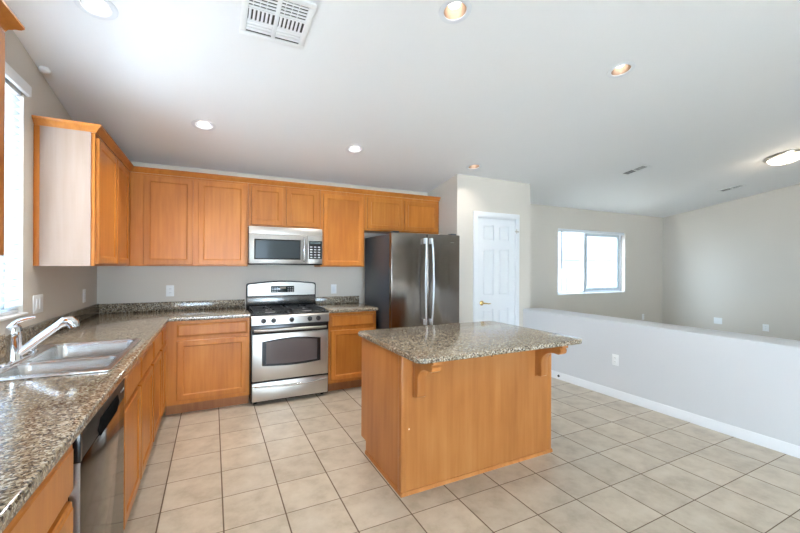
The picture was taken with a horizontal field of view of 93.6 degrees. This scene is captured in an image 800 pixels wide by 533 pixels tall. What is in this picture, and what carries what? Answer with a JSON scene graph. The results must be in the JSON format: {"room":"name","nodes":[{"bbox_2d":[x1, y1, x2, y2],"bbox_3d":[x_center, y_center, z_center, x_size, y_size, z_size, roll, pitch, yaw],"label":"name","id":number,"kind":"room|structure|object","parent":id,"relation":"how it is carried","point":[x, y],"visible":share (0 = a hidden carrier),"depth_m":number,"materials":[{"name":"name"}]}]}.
{"room":"kitchen","nodes":[
{"label":"kitchen","id":0,"kind":"room"},
{"bbox_2d":[0,30,96,334],"bbox_3d":[-0.659,-0.766,-1.107,0.150,4.300,10.910,0,0,-26],"label":"wall","id":1,"kind":"structure","parent":0,"point":[61,287],"depth_m":2.32,"materials":[{"name":"beige paint"}]},
{"bbox_2d":[0,0,24,255],"bbox_3d":[-1.347,-0.475,0.839,0.356,0.901,1.205,0,0,-26],"label":"upper cabinet","id":2,"kind":"object","parent":1,"relation":"attached to","point":[8,20],"visible":1,"depth_m":1.36,"materials":[{"name":"brown wood"}]},
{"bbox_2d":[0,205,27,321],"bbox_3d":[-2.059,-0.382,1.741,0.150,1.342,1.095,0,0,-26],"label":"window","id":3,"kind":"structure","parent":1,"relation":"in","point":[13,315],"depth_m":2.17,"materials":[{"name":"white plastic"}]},
{"bbox_2d":[0,62,31,315],"bbox_3d":[-2.023,-0.408,1.750,0.091,1.360,1.140,0,0,-26],"label":"window blind","id":4,"kind":"object","parent":3,"relation":"attached to","point":[15,84],"visible":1,"depth_m":2.15,"materials":[{"name":"white plastic"}]},
{"bbox_2d":[33,294,42,313],"bbox_3d":[-2.337,0.241,2.428,0.009,0.118,0.150,0,0,-26],"label":"light switch","id":5,"kind":"object","parent":1,"relation":"attached to","point":[37,299],"visible":1,"depth_m":2.41,"materials":[{"name":"white plastic"}]},
{"bbox_2d":[0,304,98,354],"bbox_3d":[-2.011,0.415,1.786,0.019,0.098,4.190,0,0,-27],"label":"backsplash","id":6,"kind":"structure","parent":1,"relation":"attached to","point":[29,332],"depth_m":2.49,"materials":[{"name":"stone"}]},
{"bbox_2d":[33,125,129,265],"bbox_3d":[-2.485,-0.449,3.087,0.326,0.888,1.469,0,0,-26],"label":"upper cabinet","id":7,"kind":"object","parent":1,"relation":"attached to","point":[81,189],"visible":0.85,"depth_m":2.46,"materials":[{"name":"brown wood"}]},
{"bbox_2d":[32,115,440,200],"bbox_3d":[-0.880,-0.911,3.701,3.742,0.050,1.193,0,0,-26],"label":"crown molding","id":8,"kind":"structure","parent":7,"relation":"on","point":[98,129],"depth_m":3.69,"materials":[{"name":"brown wood"}]},
{"bbox_2d":[83,289,85,302],"bbox_3d":[-2.772,0.257,3.300,0.008,0.116,0.072,0,0,-26],"label":"electrical outlet","id":9,"kind":"object","parent":1,"relation":"attached to","point":[84,290],"visible":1,"depth_m":3.29,"materials":[{"name":"white plastic"}]},
{"bbox_2d":[97,160,662,322],"bbox_3d":[1.323,-0.758,5.893,9.645,4.300,0.150,0,0,-26],"label":"wall","id":10,"kind":"structure","parent":0,"point":[642,239],"depth_m":6.26,"materials":[{"name":"beige paint"}]},
{"bbox_2d":[166,285,173,295],"bbox_3d":[-2.414,0.256,3.943,0.072,0.116,0.008,0,0,-26],"label":"electrical outlet","id":11,"kind":"object","parent":10,"relation":"attached to","point":[169,288],"visible":1,"depth_m":3.94,"materials":[{"name":"white plastic"}]},
{"bbox_2d":[99,299,244,313],"bbox_3d":[-2.360,0.416,3.964,1.339,0.092,0.020,0,0,-27],"label":"backsplash","id":12,"kind":"structure","parent":10,"relation":"attached to","point":[240,303],"depth_m":3.93,"materials":[{"name":"stone"}]},
{"bbox_2d":[129,172,247,265],"bbox_3d":[-2.147,-0.447,3.896,1.036,0.888,0.321,0,0,-26],"label":"upper cabinet","id":13,"kind":"object","parent":10,"relation":"attached to","point":[175,220],"visible":1,"depth_m":3.73,"materials":[{"name":"brown wood"}]},
{"bbox_2d":[248,183,320,228],"bbox_3d":[-1.332,-0.658,4.302,0.780,0.458,0.321,0,0,-26],"label":"upper cabinet","id":14,"kind":"object","parent":10,"relation":"attached to","point":[268,205],"visible":0.85,"depth_m":4.16,"materials":[{"name":"brown wood"}]},
{"bbox_2d":[248,226,321,264],"bbox_3d":[-1.303,-0.222,4.241,0.776,0.410,0.456,0,0,-26],"label":"microwave","id":15,"kind":"object","parent":14,"relation":"attached to","point":[266,245],"visible":0.98,"depth_m":4.07,"materials":[{"name":"silver metal"}]},
{"bbox_2d":[331,284,336,293],"bbox_3d":[-0.834,0.283,4.730,0.072,0.116,0.009,0,0,-26],"label":"light switch","id":16,"kind":"object","parent":10,"relation":"attached to","point":[333,286],"visible":1,"depth_m":4.72,"materials":[{"name":"white plastic"}]},
{"bbox_2d":[316,296,358,304],"bbox_3d":[-0.790,0.423,4.746,0.576,0.092,0.020,0,0,-27],"label":"backsplash","id":17,"kind":"structure","parent":10,"relation":"attached to","point":[333,299],"depth_m":4.74,"materials":[{"name":"stone"}]},
{"bbox_2d":[314,190,363,266],"bbox_3d":[-0.740,-0.441,4.597,0.540,0.888,0.321,0,0,-26],"label":"upper cabinet","id":18,"kind":"object","parent":10,"relation":"attached to","point":[341,213],"visible":0.98,"depth_m":4.46,"materials":[{"name":"brown wood"}]},
{"bbox_2d":[364,194,438,233],"bbox_3d":[-0.018,-0.660,4.957,1.069,0.443,0.321,0,0,-26],"label":"upper cabinet","id":19,"kind":"object","parent":10,"relation":"attached to","point":[382,214],"visible":0.88,"depth_m":4.80,"materials":[{"name":"brown wood"}]},
{"bbox_2d":[558,231,624,294],"bbox_3d":[3.540,-0.082,6.992,1.855,1.162,0.145,0,0,-26],"label":"window","id":20,"kind":"structure","parent":10,"relation":"in","point":[584,290],"depth_m":7.02,"materials":[{"name":"white plastic"}]},
{"bbox_2d":[558,228,623,268],"bbox_3d":[3.559,-0.309,6.957,1.845,0.703,0.067,0,0,-26],"label":"raised blind","id":21,"kind":"object","parent":20,"relation":"attached to","point":[559,229],"visible":0.84,"depth_m":6.83,"materials":[{"name":"white plastic"}]},
{"bbox_2d":[3,0,799,217],"bbox_3d":[3.661,-1.857,1.045,9.695,1.676,10.810,0,0,-26],"label":"ceiling","id":22,"kind":"structure","parent":0,"point":[522,91],"depth_m":2.94,"materials":[{"name":"white paint"}]},
{"bbox_2d":[38,66,50,74],"bbox_3d":[-2.295,-1.265,2.427,0.064,0.035,0.063,0,0,-26],"label":"sensor","id":23,"kind":"object","parent":22,"relation":"attached to","point":[45,70],"visible":1,"depth_m":2.41,"materials":[{"name":"white plastic"}]},
{"bbox_2d":[73,0,118,19],"bbox_3d":[-1.614,-1.432,1.995,0.190,0.132,0.190,0,0,23],"label":"recessed light","id":24,"kind":"object","parent":22,"relation":"in","point":[99,9],"visible":1,"depth_m":2.03,"materials":[{"name":"white"}]},
{"bbox_2d":[191,119,215,130],"bbox_3d":[-1.677,-1.259,3.213,0.190,0.132,0.190,0,0,23],"label":"recessed light","id":25,"kind":"object","parent":22,"relation":"in","point":[201,124],"visible":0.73,"depth_m":3.24,"materials":[{"name":"white"}]},
{"bbox_2d":[239,0,316,49],"bbox_3d":[-0.707,-1.415,2.152,0.374,0.066,0.370,0,0,-26],"label":"ceiling vent","id":26,"kind":"object","parent":22,"relation":"in","point":[283,22],"visible":1,"depth_m":2.16,"materials":[{"name":"white metal"}]},
{"bbox_2d":[346,145,363,152],"bbox_3d":[-0.460,-1.251,3.842,0.190,0.132,0.190,0,0,23],"label":"recessed light","id":27,"kind":"object","parent":22,"relation":"in","point":[352,148],"visible":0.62,"depth_m":3.88,"materials":[{"name":"white"}]},
{"bbox_2d":[439,0,471,23],"bbox_3d":[0.320,-1.532,2.180,0.190,0.132,0.190,0,0,23],"label":"recessed light","id":28,"kind":"object","parent":22,"relation":"in","point":[450,11],"visible":1,"depth_m":2.21,"materials":[{"name":"white"}]},
{"bbox_2d":[466,163,481,169],"bbox_3d":[0.887,-1.246,4.507,0.190,0.132,0.190,0,0,23],"label":"recessed light","id":29,"kind":"object","parent":22,"relation":"in","point":[471,166],"visible":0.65,"depth_m":4.55,"materials":[{"name":"white"}]},
{"bbox_2d":[607,61,635,77],"bbox_3d":[1.665,-1.529,2.829,0.190,0.132,0.190,0,0,23],"label":"recessed light","id":30,"kind":"object","parent":22,"relation":"in","point":[622,69],"visible":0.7,"depth_m":2.86,"materials":[{"name":"white"}]},
{"bbox_2d":[619,164,651,175],"bbox_3d":[3.106,-1.273,4.964,0.190,0.057,0.327,0,0,-26],"label":"ceiling vent","id":31,"kind":"object","parent":22,"relation":"in","point":[643,166],"visible":1,"depth_m":4.95,"materials":[{"name":"white"}]},
{"bbox_2d":[717,184,746,191],"bbox_3d":[5.366,-1.265,6.080,0.190,0.057,0.327,0,0,-26],"label":"ceiling vent","id":32,"kind":"object","parent":22,"relation":"in","point":[740,185],"visible":1,"depth_m":6.07,"materials":[{"name":"white"}]},
{"bbox_2d":[763,149,799,164],"bbox_3d":[4.905,-1.371,4.787,0.400,0.152,0.396,0,0,-42],"label":"flush ceiling light","id":33,"kind":"object","parent":22,"relation":"attached to","point":[789,156],"visible":1,"depth_m":4.71,"materials":[{"name":"white glass"}]},
{"bbox_2d":[428,177,452,234],"bbox_3d":[0.577,-0.761,5.091,0.100,4.300,0.620,0,0,-26],"label":"wall","id":34,"kind":"structure","parent":0,"point":[445,190],"depth_m":4.94,"materials":[{"name":"beige paint"}]},
{"bbox_2d":[124,377,799,532],"bbox_3d":[3.647,1.452,1.045,9.895,0.100,11.010,0,0,-26],"label":"floor","id":35,"kind":"structure","parent":0,"point":[300,464],"depth_m":2.42,"materials":[{"name":"tile"}]},
{"bbox_2d":[2,445,72,532],"bbox_3d":[-1.039,0.943,0.536,0.638,0.878,1.042,0,0,-26],"label":"base cabinet","id":36,"kind":"object","parent":35,"relation":"on","point":[48,509],"visible":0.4,"depth_m":0.97,"materials":[{"name":"brown wood"}]},
{"bbox_2d":[0,299,249,532],"bbox_3d":[-1.423,0.435,2.090,1.344,0.134,4.209,0,0,-26],"label":"countertop","id":37,"kind":"structure","parent":36,"relation":"on","point":[41,418],"depth_m":1.39,"materials":[{"name":"stone"}]},
{"bbox_2d":[0,316,79,366],"bbox_3d":[-1.774,0.352,1.865,0.273,0.211,0.260,0,0,-26],"label":"faucet","id":38,"kind":"object","parent":37,"relation":"on","point":[15,351],"visible":1,"depth_m":1.82,"materials":[{"name":"silver metal"}]},
{"bbox_2d":[0,338,141,381],"bbox_3d":[-1.715,0.552,1.923,0.540,0.189,0.830,0,0,-26],"label":"sink","id":39,"kind":"object","parent":37,"relation":"in","point":[59,359],"visible":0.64,"depth_m":1.89,"materials":[{"name":"silver metal"}]},
{"bbox_2d":[28,346,38,351],"bbox_3d":[-1.974,0.431,2.023,0.042,0.050,0.042,0,0,-26],"label":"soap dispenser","id":40,"kind":"object","parent":39,"relation":"on","point":[34,349],"visible":0.47,"depth_m":2.01,"materials":[{"name":"silver metal"}]},
{"bbox_2d":[68,378,124,532],"bbox_3d":[-1.400,0.945,1.314,0.610,0.870,0.650,0,0,-26],"label":"dishwasher","id":41,"kind":"object","parent":35,"relation":"on","point":[96,497],"visible":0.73,"depth_m":1.38,"materials":[{"name":"silver metal"}]},
{"bbox_2d":[124,343,152,528],"bbox_3d":[-1.793,0.940,2.049,0.638,0.878,0.993,0,0,-26],"label":"base cabinet","id":42,"kind":"object","parent":35,"relation":"on","point":[138,398],"visible":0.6,"depth_m":2.09,"materials":[{"name":"brown wood"}]},
{"bbox_2d":[150,332,161,441],"bbox_3d":[-2.127,0.938,2.717,0.638,0.878,0.498,0,0,-26],"label":"base cabinet","id":43,"kind":"object","parent":35,"relation":"on","point":[156,363],"visible":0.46,"depth_m":2.84,"materials":[{"name":"brown wood"}]},
{"bbox_2d":[159,326,165,415],"bbox_3d":[-2.457,0.937,3.379,0.638,0.878,0.977,0,0,-26],"label":"base cabinet","id":44,"kind":"object","parent":35,"relation":"on","point":[163,348],"visible":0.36,"depth_m":3.24,"materials":[{"name":"brown wood"}]},
{"bbox_2d":[165,317,249,414],"bbox_3d":[-1.943,0.939,3.826,0.716,0.878,0.618,0,0,-26],"label":"base cabinet","id":45,"kind":"object","parent":35,"relation":"on","point":[207,361],"visible":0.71,"depth_m":3.55,"materials":[{"name":"brown wood"}]},
{"bbox_2d":[246,281,328,403],"bbox_3d":[-1.242,0.774,4.116,0.780,1.214,0.708,0,0,-26],"label":"range","id":46,"kind":"object","parent":35,"relation":"on","point":[288,344],"visible":0.98,"depth_m":3.89,"materials":[{"name":"silver metal"}]},
{"bbox_2d":[247,307,327,315],"bbox_3d":[-1.242,0.488,4.119,0.780,0.018,0.570,0,0,-27],"label":"cooktop","id":47,"kind":"object","parent":46,"relation":"in","point":[305,311],"depth_m":3.96,"materials":[{"name":"black metal"}]},
{"bbox_2d":[328,311,375,390],"bbox_3d":[-0.658,0.945,4.467,0.560,0.878,0.618,0,0,-26],"label":"base cabinet","id":48,"kind":"object","parent":35,"relation":"on","point":[344,341],"visible":0.56,"depth_m":4.17,"materials":[{"name":"brown wood"}]},
{"bbox_2d":[316,296,377,312],"bbox_3d":[-0.651,0.442,4.467,0.576,0.128,0.644,0,0,-26],"label":"countertop","id":49,"kind":"structure","parent":48,"relation":"on","point":[333,304],"depth_m":4.62,"materials":[{"name":"stone"}]},
{"bbox_2d":[365,231,459,328],"bbox_3d":[0.143,0.499,4.572,0.896,1.775,0.868,0,0,-26],"label":"refrigerator","id":50,"kind":"object","parent":35,"relation":"on","point":[412,279],"visible":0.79,"depth_m":4.24,"materials":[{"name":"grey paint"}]},
{"bbox_2d":[361,338,567,497],"bbox_3d":[0.473,0.960,2.745,1.276,0.858,0.923,0,0,-26],"label":"kitchen island","id":51,"kind":"object","parent":35,"relation":"on","point":[424,427],"visible":0.78,"depth_m":2.50,"materials":[{"name":"brown wood"}]},
{"bbox_2d":[358,321,581,363],"bbox_3d":[0.474,0.514,2.744,1.322,0.032,0.983,0,0,-26],"label":"island countertop","id":52,"kind":"structure","parent":51,"relation":"on","point":[428,344],"depth_m":2.56,"materials":[{"name":"stone"}]},
{"bbox_2d":[452,174,529,326],"bbox_3d":[1.246,-0.758,5.022,1.235,4.300,0.100,0,0,-26],"label":"wall","id":53,"kind":"structure","parent":0,"point":[470,193],"depth_m":4.86,"materials":[{"name":"beige paint"}]},
{"bbox_2d":[473,211,519,325],"bbox_3d":[1.272,0.341,5.004,0.779,2.102,0.139,0,0,-26],"label":"door","id":54,"kind":"structure","parent":53,"relation":"in","point":[496,236],"depth_m":4.99,"materials":[{"name":"white wood"}]},
{"bbox_2d":[523,308,799,445],"bbox_3d":[4.067,0.999,0.851,0.354,0.810,9.890,0,0,-26],"label":"wall","id":55,"kind":"structure","parent":0,"point":[749,382],"depth_m":3.37,"materials":[{"name":"white paint"}]},
{"bbox_2d":[612,354,618,365],"bbox_3d":[2.294,0.995,4.001,0.008,0.116,0.072,0,0,-26],"label":"electrical outlet","id":56,"kind":"object","parent":55,"relation":"attached to","point":[615,358],"visible":1,"depth_m":4.00,"materials":[{"name":"white plastic"}]},
{"bbox_2d":[551,370,799,457],"bbox_3d":[3.901,1.361,0.769,0.013,0.085,9.890,0,0,-26],"label":"baseboard","id":57,"kind":"structure","parent":55,"relation":"attached to","point":[787,448],"depth_m":3.35,"materials":[{"name":"white wood"}]},
{"bbox_2d":[663,184,799,340],"bbox_3d":[8.006,-0.728,3.129,0.150,4.300,10.760,0,0,-26],"label":"wall","id":58,"kind":"structure","parent":0,"point":[737,262],"depth_m":6.77,"materials":[{"name":"beige paint"}]},
{"bbox_2d":[714,317,721,323],"bbox_3d":[5.960,1.018,7.041,0.008,0.116,0.130,0,0,-26],"label":"wall jack plate","id":59,"kind":"object","parent":58,"relation":"attached to","point":[716,320],"visible":1,"depth_m":7.04,"materials":[{"name":"white plastic"}]},
{"bbox_2d":[762,324,768,331],"bbox_3d":[6.263,1.049,6.432,0.008,0.120,0.085,0,0,-26],"label":"electrical outlet","id":60,"kind":"object","parent":58,"relation":"attached to","point":[765,327],"visible":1,"depth_m":6.43,"materials":[{"name":"white plastic"}]},
{"label":"outside","id":61,"kind":"structure","parent":0,"visible":0},
{"bbox_3d":[1.342,1.642,6.259,36.000,0.100,42.000,0,0,-26],"label":"ground","id":62,"kind":"structure","parent":61,"visible":0},
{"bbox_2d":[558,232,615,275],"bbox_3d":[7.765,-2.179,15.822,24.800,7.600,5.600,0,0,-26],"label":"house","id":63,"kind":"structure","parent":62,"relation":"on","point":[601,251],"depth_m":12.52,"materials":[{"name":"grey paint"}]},
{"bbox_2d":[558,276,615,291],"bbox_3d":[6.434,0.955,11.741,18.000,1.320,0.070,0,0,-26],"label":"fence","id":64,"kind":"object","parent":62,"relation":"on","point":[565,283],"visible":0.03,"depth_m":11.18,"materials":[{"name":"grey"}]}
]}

